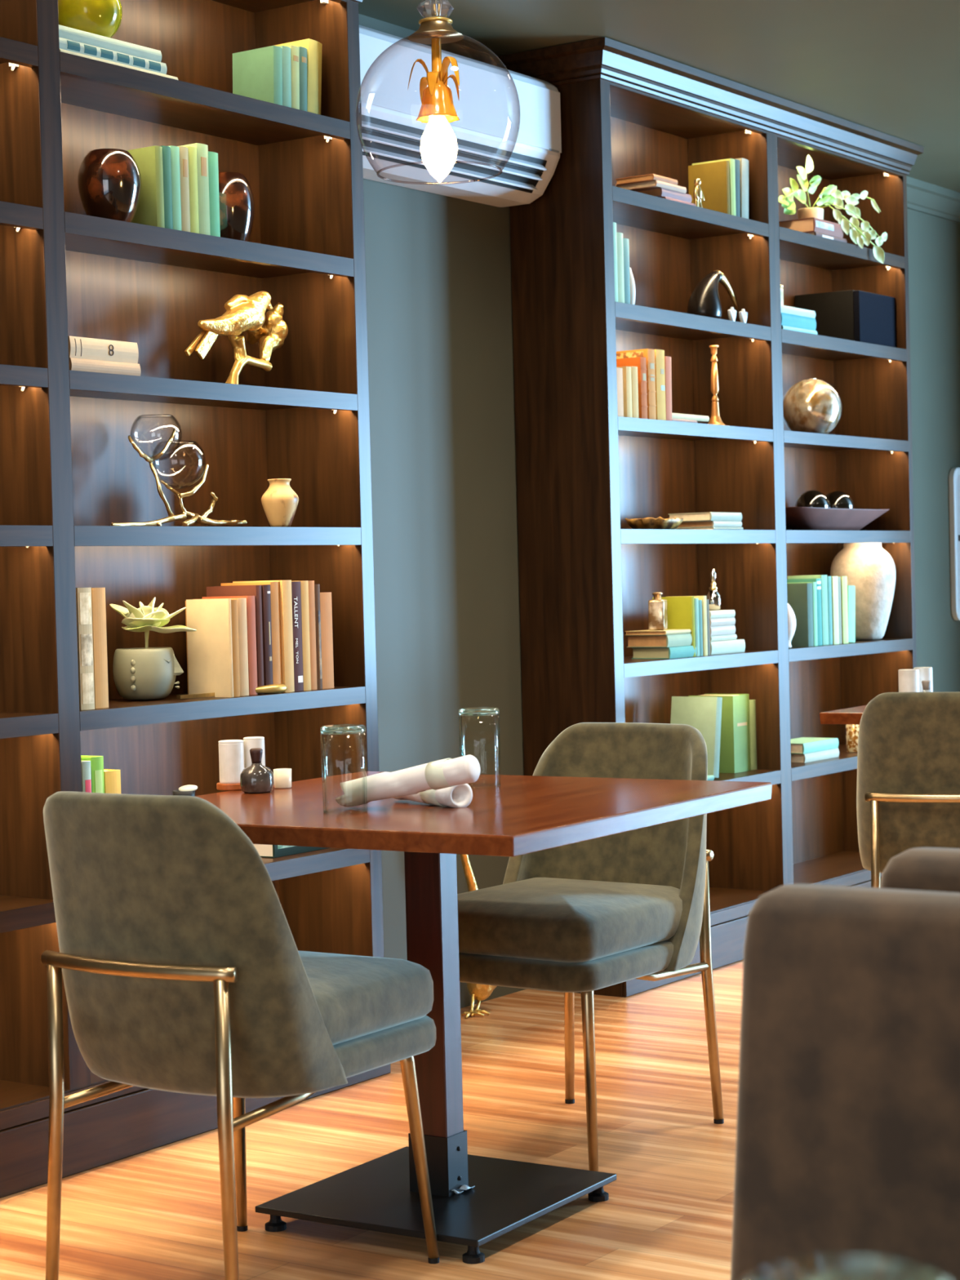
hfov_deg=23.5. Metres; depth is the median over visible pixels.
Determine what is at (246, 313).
statue
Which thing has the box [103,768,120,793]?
book
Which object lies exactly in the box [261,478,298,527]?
vase
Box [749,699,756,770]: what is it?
book
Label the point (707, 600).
book
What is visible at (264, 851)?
book
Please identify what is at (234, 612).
book
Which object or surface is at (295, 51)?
book
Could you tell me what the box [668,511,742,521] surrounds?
book
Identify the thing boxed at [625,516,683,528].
dish
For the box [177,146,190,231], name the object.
book
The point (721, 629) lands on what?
book
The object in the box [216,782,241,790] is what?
wooden coaster
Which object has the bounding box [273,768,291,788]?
candle cup
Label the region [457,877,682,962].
seat cushion
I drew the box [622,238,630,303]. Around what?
book
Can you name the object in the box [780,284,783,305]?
bottle
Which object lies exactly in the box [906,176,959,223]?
trim
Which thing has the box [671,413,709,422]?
book
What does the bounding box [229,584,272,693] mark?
book
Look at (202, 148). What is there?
book
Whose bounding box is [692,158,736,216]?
book
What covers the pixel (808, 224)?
book
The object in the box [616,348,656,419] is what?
book
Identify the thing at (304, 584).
book
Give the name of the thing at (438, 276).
wall
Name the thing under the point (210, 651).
book
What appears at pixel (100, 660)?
book
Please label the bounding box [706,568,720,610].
perfume bottle
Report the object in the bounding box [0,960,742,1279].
floor
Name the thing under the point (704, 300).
bird figurine
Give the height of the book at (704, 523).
0.018 m
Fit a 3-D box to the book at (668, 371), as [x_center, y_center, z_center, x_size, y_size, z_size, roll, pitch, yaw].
[0.505,-0.745,6.904,0.144,0.193,0.034,0,1,34]
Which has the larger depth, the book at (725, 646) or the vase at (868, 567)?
the vase at (868, 567)
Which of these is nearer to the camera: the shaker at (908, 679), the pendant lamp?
the pendant lamp
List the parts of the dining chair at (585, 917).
seat, leg, leg, rail, leg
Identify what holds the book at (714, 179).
on the bookcase at (588, 578)
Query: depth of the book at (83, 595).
4.81 m
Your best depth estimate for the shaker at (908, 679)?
6.72 m
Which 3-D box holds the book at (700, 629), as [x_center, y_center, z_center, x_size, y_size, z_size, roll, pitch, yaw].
[0.619,-0.036,7.053,0.134,0.171,0.021,0,2,34]
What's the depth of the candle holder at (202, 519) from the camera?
5.22 m
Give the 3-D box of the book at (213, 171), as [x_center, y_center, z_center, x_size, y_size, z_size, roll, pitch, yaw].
[-0.648,-0.998,5.234,0.128,0.198,0.033,0,2,34]
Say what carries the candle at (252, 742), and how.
on the dining table at (477, 1201)
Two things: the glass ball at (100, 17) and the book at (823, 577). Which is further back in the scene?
the book at (823, 577)
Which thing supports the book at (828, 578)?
on the bookcase at (588, 578)
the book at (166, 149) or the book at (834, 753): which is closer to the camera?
the book at (166, 149)
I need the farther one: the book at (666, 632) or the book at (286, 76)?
the book at (666, 632)
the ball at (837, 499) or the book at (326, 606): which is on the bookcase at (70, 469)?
the book at (326, 606)
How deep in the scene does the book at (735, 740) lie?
7.32 m
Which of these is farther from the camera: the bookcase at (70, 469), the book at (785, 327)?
the book at (785, 327)
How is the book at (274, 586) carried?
on the bookcase at (70, 469)
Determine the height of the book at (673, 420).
0.012 m
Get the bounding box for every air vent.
[361,114,546,172]
[361,128,542,193]
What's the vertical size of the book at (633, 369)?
0.150 m
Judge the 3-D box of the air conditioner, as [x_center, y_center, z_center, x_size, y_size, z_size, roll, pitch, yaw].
[-0.140,-1.394,6.167,0.215,0.337,1.040,0,2,34]
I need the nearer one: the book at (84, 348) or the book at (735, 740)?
the book at (84, 348)
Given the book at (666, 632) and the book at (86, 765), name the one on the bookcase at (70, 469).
the book at (86, 765)
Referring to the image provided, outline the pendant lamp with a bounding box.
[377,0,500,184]
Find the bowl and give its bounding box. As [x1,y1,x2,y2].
[785,506,888,530]
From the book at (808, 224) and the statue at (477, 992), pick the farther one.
the book at (808, 224)
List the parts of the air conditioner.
panel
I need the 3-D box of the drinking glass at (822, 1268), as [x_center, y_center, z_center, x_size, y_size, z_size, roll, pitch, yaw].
[0.135,0.309,0.832,0.082,0.156,0.082,-2,2,-11]
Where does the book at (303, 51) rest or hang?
on the bookcase at (70, 469)
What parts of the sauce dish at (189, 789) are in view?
dish, lid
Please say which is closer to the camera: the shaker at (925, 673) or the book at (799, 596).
the shaker at (925, 673)
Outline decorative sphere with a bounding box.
[782,377,841,434]
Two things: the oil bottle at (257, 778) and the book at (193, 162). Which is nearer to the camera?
the oil bottle at (257, 778)
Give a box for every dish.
[172,784,197,796]
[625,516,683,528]
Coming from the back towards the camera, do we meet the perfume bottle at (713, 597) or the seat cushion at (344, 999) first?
the perfume bottle at (713, 597)
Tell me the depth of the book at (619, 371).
6.61 m
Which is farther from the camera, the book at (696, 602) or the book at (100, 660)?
the book at (696, 602)
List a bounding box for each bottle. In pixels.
[240,747,274,793]
[648,591,667,630]
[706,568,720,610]
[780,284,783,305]
[922,689,931,692]
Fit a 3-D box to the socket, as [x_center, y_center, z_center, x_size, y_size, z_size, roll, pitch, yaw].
[-0.079,-1.019,4.382,0.084,0.062,0.083,0,2,34]
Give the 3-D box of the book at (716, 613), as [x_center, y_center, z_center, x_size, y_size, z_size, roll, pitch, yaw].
[0.702,-0.081,7.219,0.134,0.022,0.158,0,2,34]
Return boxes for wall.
[358,13,959,1008]
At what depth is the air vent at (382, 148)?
6.20 m
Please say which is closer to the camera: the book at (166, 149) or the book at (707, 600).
the book at (166, 149)
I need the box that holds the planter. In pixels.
[109,597,196,699]
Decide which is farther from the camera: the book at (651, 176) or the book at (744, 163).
the book at (744, 163)
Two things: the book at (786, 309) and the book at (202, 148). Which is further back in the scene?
the book at (786, 309)
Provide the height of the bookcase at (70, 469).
2.697 m
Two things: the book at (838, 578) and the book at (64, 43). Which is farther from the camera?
the book at (838, 578)
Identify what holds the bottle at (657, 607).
on the book at (666, 632)
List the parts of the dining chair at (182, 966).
leg, rail, leg, leg, rail, seat, leg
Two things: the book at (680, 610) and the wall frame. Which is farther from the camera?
the wall frame
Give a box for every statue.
[184,290,288,384]
[459,853,496,1018]
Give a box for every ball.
[57,0,122,37]
[795,489,830,507]
[825,490,853,508]
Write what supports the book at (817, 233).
on the bookcase at (588, 578)
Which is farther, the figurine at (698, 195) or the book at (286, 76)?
the figurine at (698, 195)
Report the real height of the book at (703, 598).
0.183 m
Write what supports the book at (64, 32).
on the book at (64, 43)
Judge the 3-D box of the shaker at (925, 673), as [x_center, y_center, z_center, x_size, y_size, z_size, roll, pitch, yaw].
[1.306,0.140,6.800,0.054,0.118,0.054,0,2,34]
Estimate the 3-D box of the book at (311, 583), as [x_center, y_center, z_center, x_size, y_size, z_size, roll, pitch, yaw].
[-0.458,-0.011,5.497,0.154,0.258,0.030,0,2,34]
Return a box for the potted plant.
[778,155,887,263]
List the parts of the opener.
blade, handle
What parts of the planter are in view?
pot, stem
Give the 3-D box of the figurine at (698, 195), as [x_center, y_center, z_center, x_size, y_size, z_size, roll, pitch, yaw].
[0.666,-1.361,7.060,0.029,0.100,0.052,0,2,34]
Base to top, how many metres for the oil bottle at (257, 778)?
0.087 m
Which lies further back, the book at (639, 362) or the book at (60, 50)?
the book at (639, 362)
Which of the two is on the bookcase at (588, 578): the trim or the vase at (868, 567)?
the vase at (868, 567)
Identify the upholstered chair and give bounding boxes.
[730,883,959,1279]
[880,847,959,892]
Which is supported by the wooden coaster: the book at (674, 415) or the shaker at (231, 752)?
the shaker at (231, 752)
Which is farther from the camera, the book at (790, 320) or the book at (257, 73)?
the book at (790, 320)
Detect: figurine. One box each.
[687,270,747,323]
[693,177,704,208]
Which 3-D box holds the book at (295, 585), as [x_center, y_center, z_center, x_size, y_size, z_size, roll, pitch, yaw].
[-0.487,-0.008,5.442,0.155,0.258,0.036,0,2,34]
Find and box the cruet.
[921,680,931,692]
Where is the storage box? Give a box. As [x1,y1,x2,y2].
[795,289,896,347]
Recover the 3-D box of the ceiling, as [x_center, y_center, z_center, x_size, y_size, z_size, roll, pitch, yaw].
[3.541,-1.814,7.389,4.920,0.050,20.000,0,2,34]
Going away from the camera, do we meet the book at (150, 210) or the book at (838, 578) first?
the book at (150, 210)
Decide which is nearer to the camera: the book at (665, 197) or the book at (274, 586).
the book at (274, 586)
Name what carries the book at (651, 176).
on the book at (655, 184)
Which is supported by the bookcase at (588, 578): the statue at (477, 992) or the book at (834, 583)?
the book at (834, 583)
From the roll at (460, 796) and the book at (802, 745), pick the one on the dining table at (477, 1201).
the roll at (460, 796)
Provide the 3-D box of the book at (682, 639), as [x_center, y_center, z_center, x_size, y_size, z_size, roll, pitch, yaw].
[0.547,0.001,6.964,0.144,0.036,0.169,0,2,34]
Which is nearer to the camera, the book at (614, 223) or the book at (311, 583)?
the book at (311, 583)
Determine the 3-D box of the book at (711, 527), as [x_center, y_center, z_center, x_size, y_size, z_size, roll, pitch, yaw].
[0.714,-0.348,7.258,0.154,0.010,0.194,0,2,34]
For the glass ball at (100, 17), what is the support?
on the book at (64, 32)
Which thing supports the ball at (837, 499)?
in the bowl
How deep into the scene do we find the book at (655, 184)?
6.91 m
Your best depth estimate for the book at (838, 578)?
7.82 m
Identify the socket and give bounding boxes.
[416,84,459,123]
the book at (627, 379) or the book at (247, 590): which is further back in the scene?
the book at (627, 379)
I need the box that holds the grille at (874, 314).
[853,289,896,347]
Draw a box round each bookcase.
[0,0,391,1198]
[496,37,924,997]
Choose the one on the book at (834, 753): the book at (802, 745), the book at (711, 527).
the book at (802, 745)
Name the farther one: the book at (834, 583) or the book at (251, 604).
the book at (834, 583)
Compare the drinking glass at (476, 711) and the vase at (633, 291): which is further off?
the vase at (633, 291)
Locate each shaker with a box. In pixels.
[217,739,244,783]
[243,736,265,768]
[897,669,919,692]
[913,666,933,692]
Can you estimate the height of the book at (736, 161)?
0.193 m
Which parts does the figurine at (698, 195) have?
arm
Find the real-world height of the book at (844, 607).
0.229 m
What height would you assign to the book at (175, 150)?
0.193 m
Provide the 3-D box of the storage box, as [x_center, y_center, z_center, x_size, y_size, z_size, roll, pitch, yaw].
[1.295,-1.122,8.168,0.245,0.189,0.308,0,2,34]
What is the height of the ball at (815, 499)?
0.119 m
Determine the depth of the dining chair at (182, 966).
3.73 m
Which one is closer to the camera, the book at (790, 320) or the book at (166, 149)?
the book at (166, 149)
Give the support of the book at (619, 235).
on the bookcase at (588, 578)
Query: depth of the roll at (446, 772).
4.13 m
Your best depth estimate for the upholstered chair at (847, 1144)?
2.37 m
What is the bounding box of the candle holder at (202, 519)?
[111,414,247,526]
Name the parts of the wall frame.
panel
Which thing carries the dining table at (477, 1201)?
on the floor
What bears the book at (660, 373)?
on the bookcase at (588, 578)
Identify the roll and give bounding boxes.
[334,754,480,807]
[393,783,472,808]
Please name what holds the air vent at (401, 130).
attached to the air conditioner
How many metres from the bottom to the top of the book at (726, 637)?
0.017 m
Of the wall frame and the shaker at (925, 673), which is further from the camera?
the wall frame
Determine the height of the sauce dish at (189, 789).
0.032 m
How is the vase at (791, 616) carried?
on the bookcase at (588, 578)
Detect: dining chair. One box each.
[40,791,439,1279]
[457,722,724,1171]
[856,691,959,888]
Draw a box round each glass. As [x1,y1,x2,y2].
[320,724,367,813]
[458,706,500,785]
[744,1256,948,1279]
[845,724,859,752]
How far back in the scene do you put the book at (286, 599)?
5.37 m
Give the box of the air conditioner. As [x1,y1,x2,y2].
[359,25,561,207]
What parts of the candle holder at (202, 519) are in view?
glass globe, glass globe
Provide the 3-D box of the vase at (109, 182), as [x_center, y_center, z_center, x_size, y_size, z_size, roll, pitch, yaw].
[-0.801,-0.973,5.000,0.137,0.168,0.137,0,2,34]
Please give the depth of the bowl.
7.83 m
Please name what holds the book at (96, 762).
on the bookcase at (70, 469)
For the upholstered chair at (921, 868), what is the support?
on the floor
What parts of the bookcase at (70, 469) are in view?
shelf, shelf, shelf, shelf, shelf, shelf, rail, panel, shelf, shelf, shelf, shelf, shelf, panel, shelf, panel, rail, crown molding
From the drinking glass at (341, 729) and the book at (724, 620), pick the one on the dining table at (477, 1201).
the drinking glass at (341, 729)
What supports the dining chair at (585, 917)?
on the floor
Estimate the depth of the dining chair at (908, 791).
6.16 m
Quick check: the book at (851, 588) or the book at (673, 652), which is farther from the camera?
the book at (851, 588)
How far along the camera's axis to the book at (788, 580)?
7.70 m
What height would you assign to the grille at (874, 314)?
0.179 m
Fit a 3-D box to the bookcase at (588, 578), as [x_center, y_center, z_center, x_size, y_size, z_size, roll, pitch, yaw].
[0.850,-0.369,7.467,0.364,2.697,2.190,0,2,34]
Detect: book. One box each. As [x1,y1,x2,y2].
[58,24,161,62]
[58,36,167,74]
[59,48,177,79]
[67,335,138,364]
[68,357,141,376]
[75,587,94,710]
[80,755,104,793]
[80,760,91,792]
[91,587,108,708]
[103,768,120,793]
[126,145,164,227]
[160,145,173,229]
[168,145,182,231]
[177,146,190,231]
[180,142,210,235]
[185,600,239,697]
[186,146,199,233]
[186,598,233,697]
[202,595,257,695]
[206,585,264,694]
[208,151,220,236]
[208,598,248,696]
[221,582,282,693]
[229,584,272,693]
[232,45,282,105]
[232,579,294,692]
[253,844,329,857]
[274,38,322,115]
[279,45,291,107]
[285,44,299,109]
[291,581,303,691]
[297,46,306,111]
[298,580,311,690]
[307,580,317,689]
[314,584,322,689]
[320,591,333,688]
[613,222,617,302]
[615,173,677,185]
[615,179,686,193]
[616,231,624,302]
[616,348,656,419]
[616,356,647,418]
[616,367,623,417]
[617,366,632,417]
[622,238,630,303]
[624,629,691,635]
[626,633,692,647]
[631,366,638,417]
[631,645,697,658]
[635,187,692,203]
[652,596,695,657]
[654,349,666,420]
[661,196,699,207]
[664,355,671,421]
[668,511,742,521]
[670,696,722,777]
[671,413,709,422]
[671,418,697,422]
[675,526,743,529]
[675,595,707,655]
[676,520,742,528]
[688,160,729,214]
[688,693,751,773]
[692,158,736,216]
[693,598,699,656]
[697,600,702,656]
[706,599,710,655]
[707,774,714,780]
[709,609,735,617]
[709,617,735,626]
[709,625,735,635]
[709,634,737,641]
[710,639,745,654]
[734,159,740,217]
[735,157,748,218]
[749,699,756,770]
[778,217,843,238]
[780,304,815,318]
[781,312,816,330]
[781,324,817,334]
[786,577,822,645]
[786,582,813,646]
[786,582,817,646]
[787,574,828,645]
[790,737,838,754]
[791,747,839,763]
[806,231,847,243]
[826,576,832,644]
[831,576,839,644]
[837,576,841,644]
[837,576,848,644]
[847,585,855,642]
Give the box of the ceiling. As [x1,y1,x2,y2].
[358,0,959,192]
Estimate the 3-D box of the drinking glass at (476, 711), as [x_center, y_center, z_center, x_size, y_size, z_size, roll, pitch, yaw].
[0.000,0.213,4.590,0.082,0.156,0.082,-1,2,11]
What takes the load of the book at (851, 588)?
on the bookcase at (588, 578)
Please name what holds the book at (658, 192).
on the book at (665, 197)
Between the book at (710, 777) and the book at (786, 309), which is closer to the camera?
the book at (710, 777)
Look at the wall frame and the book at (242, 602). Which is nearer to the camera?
the book at (242, 602)
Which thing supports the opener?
on the bookcase at (70, 469)
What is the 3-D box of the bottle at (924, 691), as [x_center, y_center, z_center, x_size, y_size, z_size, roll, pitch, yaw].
[1.287,0.173,6.652,0.064,0.060,0.064,0,2,34]
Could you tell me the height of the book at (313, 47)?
0.191 m
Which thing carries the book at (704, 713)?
on the bookcase at (588, 578)
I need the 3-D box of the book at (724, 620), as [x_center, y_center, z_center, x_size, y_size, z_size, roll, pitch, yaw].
[0.702,-0.057,7.220,0.134,0.024,0.158,0,2,34]
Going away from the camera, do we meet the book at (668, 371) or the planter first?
the planter
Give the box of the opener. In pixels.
[176,684,287,698]
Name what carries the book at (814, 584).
on the bookcase at (588, 578)
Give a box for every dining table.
[195,771,772,1263]
[819,705,866,724]
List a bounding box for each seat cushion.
[297,950,433,1044]
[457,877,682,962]
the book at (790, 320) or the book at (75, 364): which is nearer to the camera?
the book at (75, 364)
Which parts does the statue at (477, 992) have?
leg, leg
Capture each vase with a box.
[77,148,142,222]
[218,171,254,241]
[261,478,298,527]
[629,267,635,304]
[787,603,795,648]
[830,542,895,639]
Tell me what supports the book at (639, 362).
on the bookcase at (588, 578)
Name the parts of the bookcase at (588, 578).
panel, panel, rail, shelf, shelf, shelf, shelf, shelf, crown molding, panel, shelf, rail, shelf, panel, rail, shelf, shelf, shelf, shelf, shelf, panel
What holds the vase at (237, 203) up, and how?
on the bookcase at (70, 469)
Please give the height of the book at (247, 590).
0.250 m
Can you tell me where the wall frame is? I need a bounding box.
[948,467,959,620]
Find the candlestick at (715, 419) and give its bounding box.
[708,345,729,426]
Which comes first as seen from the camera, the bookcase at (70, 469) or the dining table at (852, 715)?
the bookcase at (70, 469)
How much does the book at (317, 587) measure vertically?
0.249 m

